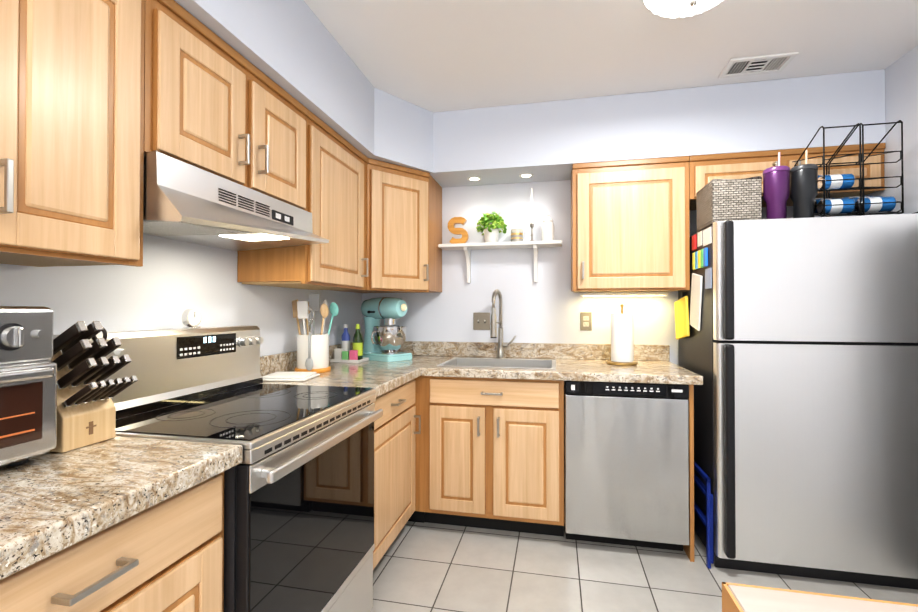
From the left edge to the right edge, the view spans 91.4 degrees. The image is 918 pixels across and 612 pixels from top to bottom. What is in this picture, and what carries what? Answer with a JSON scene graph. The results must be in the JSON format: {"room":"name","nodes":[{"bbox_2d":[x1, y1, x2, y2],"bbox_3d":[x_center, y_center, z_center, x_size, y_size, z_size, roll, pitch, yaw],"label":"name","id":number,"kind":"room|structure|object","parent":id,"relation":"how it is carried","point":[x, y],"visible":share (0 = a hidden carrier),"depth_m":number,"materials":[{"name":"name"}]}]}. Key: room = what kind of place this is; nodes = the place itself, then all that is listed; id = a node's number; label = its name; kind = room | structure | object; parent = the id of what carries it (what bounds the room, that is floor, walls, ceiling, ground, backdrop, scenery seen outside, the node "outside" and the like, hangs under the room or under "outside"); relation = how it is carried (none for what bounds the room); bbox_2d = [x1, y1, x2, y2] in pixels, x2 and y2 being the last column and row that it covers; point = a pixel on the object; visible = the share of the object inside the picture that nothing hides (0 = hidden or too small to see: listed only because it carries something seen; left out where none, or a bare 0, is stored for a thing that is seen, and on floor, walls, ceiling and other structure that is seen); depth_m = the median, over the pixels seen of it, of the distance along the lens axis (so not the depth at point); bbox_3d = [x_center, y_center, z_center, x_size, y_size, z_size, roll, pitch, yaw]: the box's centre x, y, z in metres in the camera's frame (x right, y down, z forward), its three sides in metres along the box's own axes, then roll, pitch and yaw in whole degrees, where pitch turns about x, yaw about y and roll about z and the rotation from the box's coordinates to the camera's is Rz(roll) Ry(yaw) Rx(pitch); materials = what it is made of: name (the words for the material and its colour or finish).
{"room":"kitchen","nodes":[
{"label":"kitchen","id":0,"kind":"room"},
{"bbox_2d":[0,234,361,355],"bbox_3d":[-1.301,0.004,0.730,0.100,2.470,5.200,0,-1,12],"label":"wall","id":1,"kind":"structure","parent":0,"point":[168,283],"depth_m":1.64,"materials":[{"name":"white paint"}]},
{"bbox_2d":[0,0,144,266],"bbox_3d":[-1.028,-0.478,0.820,0.387,0.745,0.755,0,-1,12],"label":"upper cabinet","id":2,"kind":"object","parent":1,"relation":"attached to","point":[71,128],"visible":1,"depth_m":0.97,"materials":[{"name":"brown wood"}]},
{"bbox_2d":[144,0,307,209],"bbox_3d":[-0.868,-0.621,1.565,0.387,0.445,0.763,0,-1,12],"label":"upper cabinet","id":3,"kind":"object","parent":1,"relation":"attached to","point":[214,103],"visible":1,"depth_m":1.39,"materials":[{"name":"brown wood"}]},
{"bbox_2d":[143,151,328,250],"bbox_3d":[-0.841,-0.304,1.556,0.445,0.185,0.757,0,-1,12],"label":"range hood","id":4,"kind":"object","parent":3,"relation":"attached to","point":[184,201],"visible":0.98,"depth_m":1.38,"materials":[{"name":"silver metal"}]},
{"bbox_2d":[237,110,367,289],"bbox_3d":[-0.721,-0.464,2.247,0.387,0.745,0.630,0,-1,12],"label":"upper cabinet","id":5,"kind":"object","parent":1,"relation":"attached to","point":[336,182],"visible":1,"depth_m":2.06,"materials":[{"name":"brown wood"}]},
{"bbox_2d":[333,158,441,292],"bbox_3d":[-0.473,-0.458,2.861,0.616,0.745,0.686,0,-1,12],"label":"upper cabinet","id":6,"kind":"object","parent":1,"relation":"attached to","point":[403,227],"visible":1,"depth_m":2.66,"materials":[{"name":"brown wood"}]},
{"bbox_2d":[174,0,885,187],"bbox_3d":[0.366,-1.039,1.045,3.028,0.377,3.898,0,-1,12],"label":"soffit","id":7,"kind":"structure","parent":0,"point":[294,49],"depth_m":2.46,"materials":[{"name":"white paint"}]},
{"bbox_2d":[467,176,480,180],"bbox_3d":[0.100,-0.829,2.922,0.092,0.004,0.092,0,-1,12],"label":"recessed light","id":8,"kind":"object","parent":7,"relation":"in","point":[474,178],"visible":1,"depth_m":2.92,"materials":[{"name":"white"}]},
{"bbox_2d":[519,173,533,177],"bbox_3d":[0.429,-0.830,2.852,0.092,0.004,0.092,0,-1,12],"label":"recessed light","id":9,"kind":"object","parent":7,"relation":"in","point":[526,175],"visible":1,"depth_m":2.85,"materials":[{"name":"white"}]},
{"bbox_2d":[362,180,836,365],"bbox_3d":[0.788,0.026,2.991,3.232,2.470,0.100,0,-1,12],"label":"wall","id":10,"kind":"structure","parent":0,"point":[549,306],"depth_m":3.02,"materials":[{"name":"white paint"}]},
{"bbox_2d":[473,313,489,329],"bbox_3d":[0.155,0.105,3.066,0.116,0.120,0.017,0,-1,12],"label":"switch plate","id":11,"kind":"object","parent":10,"relation":"attached to","point":[481,321],"visible":1,"depth_m":3.07,"materials":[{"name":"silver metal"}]},
{"bbox_2d":[438,240,561,282],"bbox_3d":[0.271,-0.286,2.968,0.803,0.250,0.162,0,-1,12],"label":"wall shelf","id":12,"kind":"object","parent":10,"relation":"attached to","point":[467,248],"visible":0.98,"depth_m":2.94,"materials":[{"name":"white paint"}]},
{"bbox_2d":[448,217,468,243],"bbox_3d":[-0.006,-0.505,3.025,0.140,0.186,0.033,0,-1,12],"label":"decorative piece","id":13,"kind":"object","parent":12,"relation":"on","point":[453,221],"visible":0.9,"depth_m":3.01,"materials":[{"name":"brown wood"}]},
{"bbox_2d":[476,212,506,242],"bbox_3d":[0.217,-0.518,2.981,0.213,0.211,0.176,0,-1,12],"label":"decorative plant","id":14,"kind":"object","parent":12,"relation":"on","point":[492,231],"visible":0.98,"depth_m":2.94,"materials":[{"name":"green plant"}]},
{"bbox_2d":[511,229,522,241],"bbox_3d":[0.380,-0.458,2.945,0.081,0.090,0.081,0,-1,12],"label":"glass jar","id":15,"kind":"object","parent":12,"relation":"on","point":[516,235],"visible":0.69,"depth_m":2.91,"materials":[{"name":"white"}]},
{"bbox_2d":[530,188,533,240],"bbox_3d":[0.476,-0.594,2.926,0.058,0.362,0.058,0,-1,12],"label":"candlestick","id":16,"kind":"object","parent":12,"relation":"on","point":[531,225],"visible":0.77,"depth_m":2.92,"materials":[{"name":"grey metal"}]},
{"bbox_2d":[541,215,553,240],"bbox_3d":[0.576,-0.501,2.904,0.082,0.176,0.082,0,-1,12],"label":"jar","id":17,"kind":"object","parent":12,"relation":"on","point":[547,229],"visible":0.92,"depth_m":2.87,"materials":[{"name":"white ceramic"}]},
{"bbox_2d":[580,312,591,330],"bbox_3d":[0.829,0.100,2.926,0.072,0.120,0.007,0,-1,12],"label":"electrical outlet plate","id":18,"kind":"object","parent":10,"relation":"attached to","point":[585,321],"visible":1,"depth_m":2.92,"materials":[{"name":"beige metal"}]},
{"bbox_2d":[571,156,689,291],"bbox_3d":[1.003,-0.460,2.694,0.630,0.745,0.387,0,-1,12],"label":"upper cabinet","id":19,"kind":"object","parent":10,"relation":"attached to","point":[630,226],"visible":1,"depth_m":2.54,"materials":[{"name":"brown wood"}]},
{"bbox_2d":[580,292,667,295],"bbox_3d":[1.032,-0.074,2.827,0.520,0.022,0.060,0,-1,12],"label":"under-cabinet light","id":20,"kind":"object","parent":19,"relation":"attached to","point":[629,294],"visible":0.98,"depth_m":2.79,"materials":[{"name":"white plastic"}]},
{"bbox_2d":[689,143,885,209],"bbox_3d":[1.763,-0.714,2.533,0.921,0.240,0.387,0,-1,12],"label":"upper cabinet","id":21,"kind":"object","parent":10,"relation":"attached to","point":[704,170],"visible":0.4,"depth_m":2.40,"materials":[{"name":"brown wood"}]},
{"bbox_2d":[304,0,917,112],"bbox_3d":[0.230,-1.274,0.413,3.232,0.080,5.400,0,-1,12],"label":"ceiling","id":22,"kind":"structure","parent":0,"point":[433,56],"depth_m":2.08,"materials":[{"name":"white paint"}]},
{"bbox_2d":[644,0,723,17],"bbox_3d":[0.856,-1.158,1.637,0.364,0.126,0.364,0,-1,12],"label":"ceiling light","id":23,"kind":"object","parent":22,"relation":"attached to","point":[675,8],"visible":1,"depth_m":1.68,"materials":[{"name":"white"}]},
{"bbox_2d":[718,52,798,78],"bbox_3d":[1.499,-1.210,2.259,0.295,0.010,0.175,0,-1,12],"label":"ceiling vent","id":24,"kind":"object","parent":22,"relation":"in","point":[759,65],"visible":1,"depth_m":2.25,"materials":[{"name":"white metal"}]},
{"bbox_2d":[370,510,917,611],"bbox_3d":[0.230,1.276,0.388,3.232,0.080,5.400,0,-1,12],"label":"floor","id":25,"kind":"structure","parent":0,"point":[427,567],"depth_m":2.06,"materials":[{"name":"tile"}]},
{"bbox_2d":[0,472,223,611],"bbox_3d":[-0.894,0.806,0.799,0.651,0.868,0.666,0,-1,12],"label":"base cabinet","id":26,"kind":"object","parent":25,"relation":"on","point":[166,555],"visible":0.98,"depth_m":0.84,"materials":[{"name":"brown wood"}]},
{"bbox_2d":[0,436,242,579],"bbox_3d":[-0.972,0.295,0.469,0.647,0.145,1.354,0,-1,12],"label":"countertop","id":27,"kind":"structure","parent":26,"relation":"on","point":[51,503],"depth_m":0.82,"materials":[{"name":"stone"}]},
{"bbox_2d":[0,306,56,466],"bbox_3d":[-1.033,0.162,0.779,0.342,0.325,0.422,0,-1,12],"label":"toaster oven","id":28,"kind":"object","parent":27,"relation":"on","point":[28,398],"visible":1,"depth_m":0.90,"materials":[{"name":"silver metal"}]},
{"bbox_2d":[49,321,137,452],"bbox_3d":[-0.923,0.181,1.068,0.265,0.292,0.124,0,-1,12],"label":"knife block","id":29,"kind":"object","parent":27,"relation":"on","point":[86,407],"visible":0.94,"depth_m":1.04,"materials":[{"name":"brown wood"}]},
{"bbox_2d":[53,326,382,611],"bbox_3d":[-0.694,0.663,1.490,0.655,1.166,0.758,0,-1,12],"label":"stove","id":30,"kind":"object","parent":25,"relation":"on","point":[299,508],"visible":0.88,"depth_m":1.37,"materials":[{"name":"grey"}]},
{"bbox_2d":[182,309,200,328],"bbox_3d":[-0.962,0.045,1.613,0.032,0.070,0.064,0,-1,12],"label":"timer","id":31,"kind":"object","parent":30,"relation":"on","point":[191,318],"visible":1,"depth_m":1.60,"materials":[{"name":"white plastic"}]},
{"bbox_2d":[373,379,420,569],"bbox_3d":[-0.589,0.819,2.216,0.651,0.868,0.700,0,-1,12],"label":"base cabinet","id":32,"kind":"object","parent":25,"relation":"on","point":[395,432],"visible":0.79,"depth_m":2.13,"materials":[{"name":"brown wood"}]},
{"bbox_2d":[408,377,424,522],"bbox_3d":[-0.462,0.826,2.872,0.624,0.868,0.636,0,-1,12],"label":"base cabinet","id":33,"kind":"object","parent":25,"relation":"on","point":[417,515],"visible":0.19,"depth_m":2.52,"materials":[{"name":"brown wood"}]},
{"bbox_2d":[420,376,563,536],"bbox_3d":[0.224,0.824,2.704,0.788,0.868,0.675,0,-1,12],"label":"base cabinet","id":34,"kind":"object","parent":25,"relation":"on","point":[491,453],"visible":1,"depth_m":2.42,"materials":[{"name":"brown wood"}]},
{"bbox_2d":[260,344,423,396],"bbox_3d":[-0.591,0.312,2.205,0.660,0.145,0.670,0,-1,12],"label":"countertop","id":35,"kind":"structure","parent":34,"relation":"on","point":[382,376],"depth_m":2.26,"materials":[{"name":"stone"}]},
{"bbox_2d":[262,372,319,380],"bbox_3d":[-0.789,0.327,2.095,0.215,0.020,0.190,0,-1,4],"label":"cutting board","id":36,"kind":"object","parent":35,"relation":"on","point":[290,376],"visible":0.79,"depth_m":2.03,"materials":[{"name":"white plastic"}]},
{"bbox_2d":[292,293,338,372],"bbox_3d":[-0.761,0.137,2.334,0.244,0.406,0.184,0,-1,12],"label":"utensil crock","id":37,"kind":"object","parent":35,"relation":"on","point":[313,352],"visible":1,"depth_m":2.28,"materials":[{"name":"white ceramic"}]},
{"bbox_2d":[330,324,368,362],"bbox_3d":[-0.678,0.228,2.788,0.190,0.232,0.150,0,-1,12],"label":"tray","id":38,"kind":"object","parent":35,"relation":"on","point":[344,353],"visible":1,"depth_m":2.77,"materials":[{"name":"white plastic"}]},
{"bbox_2d":[361,297,411,361],"bbox_3d":[-0.498,0.143,2.936,0.397,0.404,0.341,0,-1,12],"label":"stand mixer","id":39,"kind":"object","parent":35,"relation":"on","point":[383,343],"visible":0.92,"depth_m":2.84,"materials":[{"name":"teal metal"}]},
{"bbox_2d":[350,340,443,343],"bbox_3d":[-0.455,0.318,2.841,0.660,0.145,0.390,0,-1,12],"label":"backsplash","id":40,"kind":"structure","parent":34,"relation":"on","point":[406,342],"depth_m":3.14,"materials":[{"name":"stone"}]},
{"bbox_2d":[420,342,702,384],"bbox_3d":[0.239,0.317,2.711,2.069,0.145,0.667,0,-1,12],"label":"countertop","id":41,"kind":"structure","parent":34,"relation":"on","point":[574,362],"depth_m":2.63,"materials":[{"name":"stone"}]},
{"bbox_2d":[437,357,555,368],"bbox_3d":[0.245,0.461,2.697,0.664,0.244,0.457,0,-1,12],"label":"sink","id":42,"kind":"object","parent":41,"relation":"in","point":[505,363],"visible":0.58,"depth_m":2.88,"materials":[{"name":"metal"}]},
{"bbox_2d":[490,289,515,357],"bbox_3d":[0.287,0.118,2.894,0.157,0.454,0.202,0,-1,12],"label":"faucet","id":43,"kind":"object","parent":41,"relation":"on","point":[493,334],"visible":0.98,"depth_m":2.94,"materials":[{"name":"silver metal"}]},
{"bbox_2d":[607,304,637,365],"bbox_3d":[0.964,0.166,2.650,0.172,0.354,0.172,0,-1,12],"label":"paper towel holder","id":44,"kind":"object","parent":41,"relation":"on","point":[622,339],"visible":1,"depth_m":2.60,"materials":[{"name":"white paper"}]},
{"bbox_2d":[564,381,688,550],"bbox_3d":[0.904,0.824,2.558,0.592,0.866,0.622,0,-1,12],"label":"dishwasher","id":45,"kind":"object","parent":25,"relation":"on","point":[626,463],"visible":0.9,"depth_m":2.26,"materials":[{"name":"grey metal"}]},
{"bbox_2d":[683,385,693,561],"bbox_3d":[1.210,0.822,2.511,0.019,0.868,0.636,0,-1,12],"label":"end panel","id":46,"kind":"object","parent":25,"relation":"on","point":[689,550],"visible":0.21,"depth_m":2.20,"materials":[{"name":"brown wood"}]},
{"bbox_2d":[694,461,713,568],"bbox_3d":[1.237,1.039,2.306,0.030,0.430,0.350,0,-1,12],"label":"step stool","id":47,"kind":"object","parent":25,"relation":"on","point":[707,520],"visible":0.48,"depth_m":2.14,"materials":[{"name":"blue plastic"}]},
{"bbox_2d":[678,212,917,589],"bbox_3d":[1.721,0.420,2.331,0.896,1.668,0.730,0,-1,12],"label":"refrigerator","id":48,"kind":"object","parent":25,"relation":"on","point":[798,351],"visible":0.83,"depth_m":2.03,"materials":[{"name":"grey metal"}]},
{"bbox_2d":[674,227,711,338],"bbox_3d":[1.276,-0.094,2.469,0.030,0.590,0.584,0,-1,12],"label":"papers","id":49,"kind":"object","parent":48,"relation":"attached to","point":[699,258],"visible":0.98,"depth_m":2.40,"materials":[{"name":"multicoloured"}]},
{"bbox_2d":[696,176,761,231],"bbox_3d":[1.363,-0.510,2.278,0.216,0.218,0.258,0,-1,12],"label":"wicker basket","id":50,"kind":"object","parent":48,"relation":"on","point":[727,199],"visible":0.75,"depth_m":2.16,"materials":[{"name":"grey wicker"}]},
{"bbox_2d":[762,152,789,218],"bbox_3d":[1.503,-0.565,2.138,0.108,0.326,0.150,0,-1,12],"label":"tumbler","id":51,"kind":"object","parent":48,"relation":"on","point":[776,187],"visible":0.85,"depth_m":2.08,"materials":[{"name":"purple"}]},
{"bbox_2d":[790,150,817,217],"bbox_3d":[1.612,-0.566,2.112,0.108,0.326,0.150,0,-1,12],"label":"tumbler","id":52,"kind":"object","parent":48,"relation":"on","point":[803,186],"visible":0.92,"depth_m":2.06,"materials":[{"name":"black"}]},
{"bbox_2d":[792,120,903,216],"bbox_3d":[1.835,-0.615,2.139,0.308,0.417,0.278,0,-1,12],"label":"rack","id":53,"kind":"object","parent":48,"relation":"on","point":[860,205],"visible":0.94,"depth_m":2.04,"materials":[{"name":"black metal"}]},
{"bbox_2d":[722,582,917,611],"bbox_3d":[0.743,0.780,-0.220,1.146,0.900,1.318,0,-1,12],"label":"table","id":54,"kind":"object","parent":25,"relation":"on","point":[742,598],"visible":1,"depth_m":0.51,"materials":[{"name":"white wood"}]},
{"bbox_2d":[849,45,917,215],"bbox_3d":[1.761,-0.003,0.071,0.100,2.470,5.200,0,-1,12],"label":"wall","id":55,"kind":"structure","parent":0,"point":[901,88],"depth_m":2.18,"materials":[{"name":"white paint"}]}
]}

